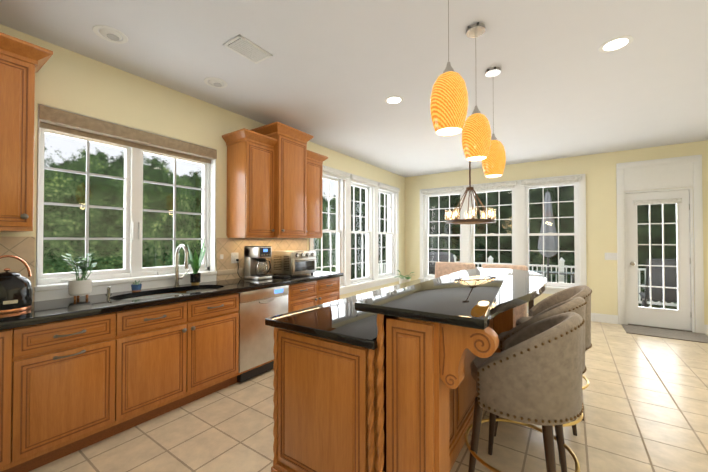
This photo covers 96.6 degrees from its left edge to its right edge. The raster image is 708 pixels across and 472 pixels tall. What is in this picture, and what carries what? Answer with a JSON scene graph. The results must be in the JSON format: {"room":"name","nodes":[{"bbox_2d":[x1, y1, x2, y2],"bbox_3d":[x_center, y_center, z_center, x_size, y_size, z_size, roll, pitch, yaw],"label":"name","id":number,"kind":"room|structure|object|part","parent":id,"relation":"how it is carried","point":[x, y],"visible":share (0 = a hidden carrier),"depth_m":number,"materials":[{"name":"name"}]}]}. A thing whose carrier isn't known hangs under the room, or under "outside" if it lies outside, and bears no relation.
{"room":"kitchen","nodes":[
{"label":"kitchen","id":0,"kind":"room"},
{"bbox_2d":[120,289,203,336],"bbox_3d":[-1.620,0.603,2.561,0.410,0.212,0.570,-1,-1,34],"label":"drawer","id":1,"kind":"object","parent":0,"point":[155,317],"depth_m":2.40,"materials":[{"name":"brown wood"}]},
{"bbox_2d":[0,24,404,298],"bbox_3d":[-0.987,0.011,4.299,0.220,2.800,7.760,-1,-1,34],"label":"wall","id":2,"kind":"structure","parent":0,"point":[70,81],"depth_m":2.85,"materials":[{"name":"yellow paint"}]},
{"bbox_2d":[0,32,52,231],"bbox_3d":[-2.448,-0.615,1.624,0.398,1.158,1.238,-1,-1,34],"label":"upper cabinet","id":3,"kind":"object","parent":2,"relation":"attached to","point":[22,62],"visible":1,"depth_m":1.93,"materials":[{"name":"brown wood"}]},
{"bbox_2d":[34,104,216,291],"bbox_3d":[-1.944,-0.270,2.868,0.222,1.344,1.390,-1,-1,34],"label":"window","id":4,"kind":"structure","parent":2,"relation":"in","point":[135,144],"depth_m":2.82,"materials":[{"name":"wood"}]},
{"bbox_3d":[-1.995,-0.242,2.902,0.010,1.071,1.251,-1,-1,34],"label":"glass","id":5,"kind":"part","parent":4,"relation":"part of","materials":[{"name":"clear glass"}]},
{"bbox_2d":[231,252,241,277],"bbox_3d":[-1.313,0.330,3.533,0.075,0.288,0.095,-1,-1,34],"label":"outlet","id":6,"kind":"object","parent":2,"relation":"attached to","point":[234,257],"visible":0.98,"depth_m":3.55,"materials":[{"name":"white plastic"}]},
{"bbox_2d":[226,137,273,236],"bbox_3d":[-1.155,-0.513,3.548,0.354,1.028,0.380,-1,-1,34],"label":"upper cabinet","id":7,"kind":"object","parent":2,"relation":"attached to","point":[250,161],"depth_m":3.41,"materials":[{"name":"brown wood"}]},
{"bbox_2d":[258,129,309,236],"bbox_3d":[-0.889,-0.588,3.876,0.424,1.188,0.460,-1,-1,34],"label":"upper cabinet","id":8,"kind":"object","parent":2,"relation":"attached to","point":[274,179],"depth_m":3.71,"materials":[{"name":"brown wood"}]},
{"bbox_2d":[310,157,322,236],"bbox_3d":[-0.678,-0.503,4.245,0.354,1.028,0.390,-1,-1,34],"label":"upper cabinet","id":9,"kind":"object","parent":2,"relation":"attached to","point":[316,166],"depth_m":4.19,"materials":[{"name":"brown wood"}]},
{"bbox_2d":[309,165,400,294],"bbox_3d":[0.116,-0.049,5.799,0.245,2.050,2.910,-1,-1,34],"label":"triple window","id":10,"kind":"structure","parent":2,"relation":"in","point":[345,181],"depth_m":5.88,"materials":[{"name":"white wood"}]},
{"bbox_3d":[0.075,-0.068,5.827,0.040,1.683,2.543,-1,-1,34],"label":"glass","id":11,"kind":"part","parent":10,"relation":"part of","materials":[{"name":"clear glass"}]},
{"bbox_2d":[204,285,231,312],"bbox_3d":[-1.372,0.583,2.924,0.370,0.163,0.270,-1,-1,34],"label":"drawer","id":12,"kind":"object","parent":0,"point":[211,304],"depth_m":2.74,"materials":[{"name":"brown wood"}]},
{"bbox_2d":[0,0,707,176],"bbox_3d":[1.826,-1.474,2.391,7.040,0.120,7.760,-1,-1,34],"label":"ceiling","id":13,"kind":"structure","parent":0,"point":[332,74],"depth_m":2.58,"materials":[{"name":"paint"}]},
{"bbox_2d":[92,25,127,43],"bbox_3d":[-1.710,-1.427,2.219,0.200,0.064,0.200,-1,-1,34],"label":"recessed light","id":14,"kind":"object","parent":13,"relation":"in","point":[111,34],"visible":0.96,"depth_m":2.20,"materials":[{"name":"grey"}]},
{"bbox_2d":[204,77,227,87],"bbox_3d":[-1.268,-1.418,2.898,0.200,0.064,0.200,-1,-1,34],"label":"recessed light","id":15,"kind":"object","parent":13,"relation":"in","point":[214,82],"visible":0.94,"depth_m":2.87,"materials":[{"name":"grey"}]},
{"bbox_2d":[223,34,272,63],"bbox_3d":[-0.800,-1.407,2.396,0.200,0.014,0.300,-1,-1,34],"label":"ceiling vent","id":16,"kind":"object","parent":13,"relation":"in","point":[239,44],"visible":1,"depth_m":2.38,"materials":[{"name":"grey metal"}]},
{"bbox_2d":[384,96,403,103],"bbox_3d":[0.413,-1.400,3.255,0.200,0.004,0.200,-1,-1,34],"label":"recessed light","id":17,"kind":"object","parent":13,"relation":"in","point":[393,99],"visible":1,"depth_m":3.25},
{"bbox_2d":[430,0,467,135],"bbox_3d":[0.491,-0.981,1.638,0.190,0.885,0.190,-1,-1,34],"label":"pendant light","id":18,"kind":"object","parent":13,"relation":"hanging from","point":[449,102],"visible":1,"depth_m":1.57,"materials":[{"name":"orange glass"}]},
{"bbox_2d":[445,161,495,223],"bbox_3d":[1.639,-0.783,4.462,0.663,1.206,0.663,-1,-1,34],"label":"dining chandelier","id":19,"kind":"object","parent":13,"relation":"hanging from","point":[482,220],"visible":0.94,"depth_m":4.41,"materials":[{"name":"brown metal"}]},
{"bbox_2d":[462,22,490,160],"bbox_3d":[0.833,-0.972,2.155,0.190,0.890,0.190,-1,-1,34],"label":"pendant light","id":20,"kind":"object","parent":13,"relation":"hanging from","point":[476,137],"visible":1,"depth_m":2.09,"materials":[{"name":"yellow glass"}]},
{"bbox_2d":[481,67,505,177],"bbox_3d":[1.187,-0.960,2.689,0.190,0.900,0.190,-1,-1,34],"label":"pendant light","id":21,"kind":"object","parent":13,"relation":"hanging from","point":[493,163],"visible":0.88,"depth_m":2.62,"materials":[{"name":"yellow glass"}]},
{"bbox_2d":[599,36,633,52],"bbox_3d":[1.931,-1.412,2.330,0.200,0.004,0.200,-1,-1,34],"label":"recessed light","id":22,"kind":"object","parent":13,"relation":"in","point":[616,44],"visible":1,"depth_m":2.33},
{"bbox_2d":[29,314,707,471],"bbox_3d":[1.826,1.436,2.352,7.040,0.100,7.760,-1,-1,34],"label":"floor","id":23,"kind":"structure","parent":0,"point":[645,400],"depth_m":2.25,"materials":[{"name":"beige tile"}]},
{"bbox_2d":[0,329,15,471],"bbox_3d":[-2.160,0.940,1.842,0.604,0.880,0.140,-1,-1,34],"label":"base cabinet","id":24,"kind":"object","parent":23,"relation":"on","point":[7,336],"depth_m":1.72,"materials":[{"name":"brown wood"}]},
{"bbox_2d":[16,309,127,471],"bbox_3d":[-1.973,0.943,2.114,0.604,0.880,0.520,-1,-1,34],"label":"base cabinet","id":25,"kind":"object","parent":23,"relation":"on","point":[100,363],"depth_m":1.93,"materials":[{"name":"brown wood"}]},
{"bbox_2d":[0,271,343,328],"bbox_3d":[-1.551,0.491,2.710,0.633,0.041,4.068,-1,-1,34],"label":"countertop","id":26,"kind":"structure","parent":25,"relation":"on","point":[60,308],"depth_m":2.35,"materials":[{"name":"black stone"}]},
{"bbox_2d":[0,255,32,313],"bbox_3d":[-2.149,0.288,1.924,0.226,0.342,0.270,-1,-1,34],"label":"kettle","id":27,"kind":"object","parent":26,"relation":"on","point":[16,292],"visible":1,"depth_m":1.91,"materials":[{"name":"black metal"}]},
{"bbox_2d":[61,253,96,299],"bbox_3d":[-2.031,0.295,2.344,0.139,0.339,0.197,-1,-1,34],"label":"potted plant","id":28,"kind":"object","parent":26,"relation":"on","point":[79,287],"visible":1,"depth_m":2.33,"materials":[{"name":"white ceramic"}]},
{"bbox_2d":[131,280,141,291],"bbox_3d":[-1.841,0.420,2.672,0.080,0.097,0.076,-1,-1,34],"label":"potted plant","id":29,"kind":"object","parent":26,"relation":"on","point":[136,286],"visible":1,"depth_m":2.65,"materials":[{"name":"ceramic"}]},
{"bbox_2d":[172,245,188,288],"bbox_3d":[-1.579,0.275,2.961,0.213,0.397,0.131,-1,-1,34],"label":"faucet","id":30,"kind":"object","parent":26,"relation":"on","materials":[{"name":"silver metal"}]},
{"bbox_2d":[187,239,205,284],"bbox_3d":[-1.550,0.245,3.099,0.097,0.460,0.230,-1,-1,34],"label":"potted snake plant","id":31,"kind":"object","parent":26,"relation":"on","point":[195,263],"visible":1,"depth_m":3.08,"materials":[{"name":"green plant"}]},
{"bbox_2d":[244,246,271,279],"bbox_3d":[-1.061,0.296,3.546,0.305,0.368,0.190,-1,-1,34],"label":"coffee maker","id":32,"kind":"object","parent":26,"relation":"on","point":[255,257],"visible":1,"depth_m":3.50,"materials":[{"name":"metal"}]},
{"bbox_2d":[272,275,290,277],"bbox_3d":[-0.855,0.474,3.706,0.220,0.018,0.120,-1,-1,34],"label":"tray","id":33,"kind":"object","parent":26,"relation":"on","point":[282,276],"visible":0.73,"depth_m":3.66,"materials":[{"name":"black metal"}]},
{"bbox_2d":[271,250,316,276],"bbox_3d":[-0.739,0.336,3.973,0.412,0.300,0.431,-1,-1,34],"label":"toaster oven","id":34,"kind":"object","parent":26,"relation":"on","point":[290,262],"visible":0.96,"depth_m":3.83,"materials":[{"name":"metal"}]},
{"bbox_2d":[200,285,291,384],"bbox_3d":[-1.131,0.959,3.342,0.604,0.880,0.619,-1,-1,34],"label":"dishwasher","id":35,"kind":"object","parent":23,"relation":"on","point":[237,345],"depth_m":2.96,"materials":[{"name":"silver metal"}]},
{"bbox_2d":[292,281,319,310],"bbox_3d":[-0.825,0.965,3.790,0.604,0.880,0.466,-1,-1,34],"label":"base cabinet","id":36,"kind":"object","parent":23,"relation":"on","point":[306,294],"depth_m":3.66,"materials":[{"name":"brown wood"}]},
{"bbox_2d":[320,277,339,303],"bbox_3d":[-0.558,0.970,4.179,0.604,0.880,0.477,-1,-1,34],"label":"base cabinet","id":37,"kind":"object","parent":23,"relation":"on","point":[329,288],"depth_m":4.02,"materials":[{"name":"brown wood"}]},
{"bbox_2d":[266,274,499,471],"bbox_3d":[0.613,0.865,2.312,1.162,1.040,2.140,-1,-1,34],"label":"kitchen island","id":38,"kind":"object","parent":23,"relation":"on","point":[381,380],"depth_m":1.45,"materials":[{"name":"brown wood"}]},
{"bbox_2d":[265,319,376,350],"bbox_3d":[0.411,0.487,2.456,0.710,0.040,2.180,-1,-1,34],"label":"island countertop","id":39,"kind":"structure","parent":38,"relation":"on","point":[333,336],"depth_m":1.52,"materials":[{"name":"black stone"}]},
{"bbox_2d":[345,267,546,334],"bbox_3d":[0.876,0.323,2.130,0.700,0.040,2.185,-1,-1,34],"label":"island countertop","id":40,"kind":"structure","parent":38,"relation":"on","point":[474,298],"depth_m":1.57,"materials":[{"name":"black stone"}]},
{"bbox_2d":[394,270,413,283],"bbox_3d":[0.896,1.031,5.760,0.391,0.806,0.403,-1,-1,34],"label":"potted plant","id":41,"kind":"object","parent":23,"relation":"on","point":[403,279],"visible":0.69,"depth_m":5.71,"materials":[{"name":"green plant"}]},
{"bbox_2d":[435,262,474,277],"bbox_3d":[1.251,0.856,3.796,0.460,1.100,0.583,0,-1,30],"label":"dining chair","id":42,"kind":"object","parent":23,"relation":"on","point":[443,268],"visible":0.12,"depth_m":3.65,"materials":[{"name":"fabric"}]},
{"bbox_2d":[481,264,527,326],"bbox_3d":[1.689,0.852,3.459,0.460,1.100,0.583,-1,-1,39],"label":"dining chair","id":43,"kind":"object","parent":23,"relation":"on","point":[520,311],"visible":0.17,"depth_m":3.19,"materials":[{"name":"fabric"}]},
{"bbox_2d":[465,312,584,471],"bbox_3d":[0.904,0.884,1.718,0.574,0.991,0.597,-1,-1,34],"label":"bar stool","id":44,"kind":"object","parent":23,"relation":"on","point":[528,376],"visible":1,"depth_m":1.48,"materials":[{"name":"beige fabric"}]},
{"bbox_2d":[528,299,533,313],"bbox_3d":[2.088,1.038,4.615,0.920,0.755,1.500,-1,-1,34],"label":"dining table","id":45,"kind":"object","parent":23,"relation":"on","point":[530,304],"depth_m":4.93,"materials":[{"name":"brown wood"}]},
{"bbox_2d":[494,297,586,461],"bbox_3d":[1.266,0.890,2.192,0.575,0.991,0.598,-1,-1,34],"label":"bar stool","id":46,"kind":"object","parent":23,"relation":"on","point":[577,305],"visible":0.31,"depth_m":1.98,"materials":[{"name":"beige fabric"}]},
{"bbox_2d":[516,285,591,420],"bbox_3d":[1.644,0.896,2.648,0.575,0.991,0.598,-1,-1,34],"label":"bar stool","id":47,"kind":"object","parent":23,"relation":"on","point":[584,291],"visible":0.35,"depth_m":2.67,"materials":[{"name":"beige fabric"}]},
{"bbox_2d":[622,324,707,342],"bbox_3d":[4.506,1.409,4.565,0.920,0.012,0.560,-1,-1,34],"label":"doormat","id":48,"kind":"object","parent":23,"relation":"on","point":[672,334],"visible":1,"depth_m":4.54,"materials":[{"name":"grey fabric"}]},
{"bbox_2d":[405,140,707,324],"bbox_3d":[4.048,0.026,5.419,6.820,2.800,0.220,-1,-1,34],"label":"wall","id":49,"kind":"structure","parent":0,"point":[599,170],"depth_m":5.29,"materials":[{"name":"yellow paint"}]},
{"bbox_2d":[418,174,586,293],"bbox_3d":[2.734,-0.003,6.244,3.030,2.090,0.245,-1,-1,34],"label":"triple window","id":50,"kind":"structure","parent":49,"relation":"in","point":[520,234],"depth_m":5.94,"materials":[{"name":"white wood"}]},
{"bbox_3d":[2.763,-0.022,6.285,2.663,1.723,0.040,-1,-1,34],"label":"glass","id":51,"kind":"part","parent":50,"relation":"part of","materials":[{"name":"clear glass"}]},
{"bbox_2d":[605,253,616,259],"bbox_3d":[4.206,0.333,5.162,0.165,0.120,0.018,-1,-1,34],"label":"switch plate","id":52,"kind":"object","parent":49,"relation":"attached to","point":[610,256],"visible":0.98,"depth_m":5.16,"materials":[{"name":"white plastic"}]},
{"bbox_2d":[527,306,707,333],"bbox_3d":[3.891,1.358,5.366,6.600,0.135,0.016,-1,-1,34],"label":"baseboard","id":53,"kind":"structure","parent":49,"relation":"attached to","point":[605,318],"depth_m":5.18,"materials":[{"name":"white wood"}]},
{"bbox_2d":[616,154,703,332],"bbox_3d":[4.723,0.119,4.934,0.960,2.599,0.252,-1,-1,34],"label":"patio door","id":54,"kind":"structure","parent":49,"relation":"in","point":[675,175],"depth_m":4.83,"materials":[{"name":"white wood"}]},
{"label":"glass","id":55,"kind":"part","parent":54,"relation":"part of","materials":[{"name":"clear glass"}]},
{"label":"outside","id":56,"kind":"structure","parent":0,"visible":0},
{"bbox_2d":[43,134,676,309],"bbox_3d":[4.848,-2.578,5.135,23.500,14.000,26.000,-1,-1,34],"label":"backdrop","id":57,"kind":"structure","parent":56,"point":[185,177],"depth_m":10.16,"materials":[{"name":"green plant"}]},
{"bbox_3d":[3.710,1.703,7.398,6.400,0.200,2.700,-1,-1,34],"label":"platform","id":58,"kind":"object","parent":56,"visible":0},
{"bbox_2d":[429,252,453,274],"bbox_3d":[2.023,1.011,8.024,0.920,1.200,0.550,-1,-1,34],"label":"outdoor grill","id":59,"kind":"object","parent":58,"relation":"on","point":[442,256],"depth_m":7.77,"materials":[{"name":"grey metal"}]},
{"bbox_2d":[365,255,676,305],"bbox_3d":[3.708,1.063,7.402,6.440,1.080,2.710,-1,-1,34],"label":"deck railing","id":60,"kind":"object","parent":58,"relation":"on","point":[561,268],"depth_m":7.90,"materials":[{"name":"white wood"}]},
{"bbox_2d":[538,189,557,281],"bbox_3d":[4.561,0.248,7.416,0.445,2.710,0.440,-1,-1,34],"label":"umbrella","id":61,"kind":"object","parent":58,"relation":"on","point":[551,242],"depth_m":7.34,"materials":[{"name":"grey fabric"}]},
{"bbox_2d":[529,270,574,282],"bbox_3d":[4.841,1.244,7.727,1.000,0.725,0.450,-1,-1,34],"label":"patio table","id":62,"kind":"object","parent":58,"relation":"on","point":[563,273],"depth_m":7.61,"materials":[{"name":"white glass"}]},
{"bbox_2d":[639,259,676,306],"bbox_3d":[5.532,0.985,5.644,0.588,1.176,0.955,-1,-1,34],"label":"patio chairs","id":63,"kind":"object","parent":58,"relation":"on","point":[657,294],"depth_m":5.39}
]}

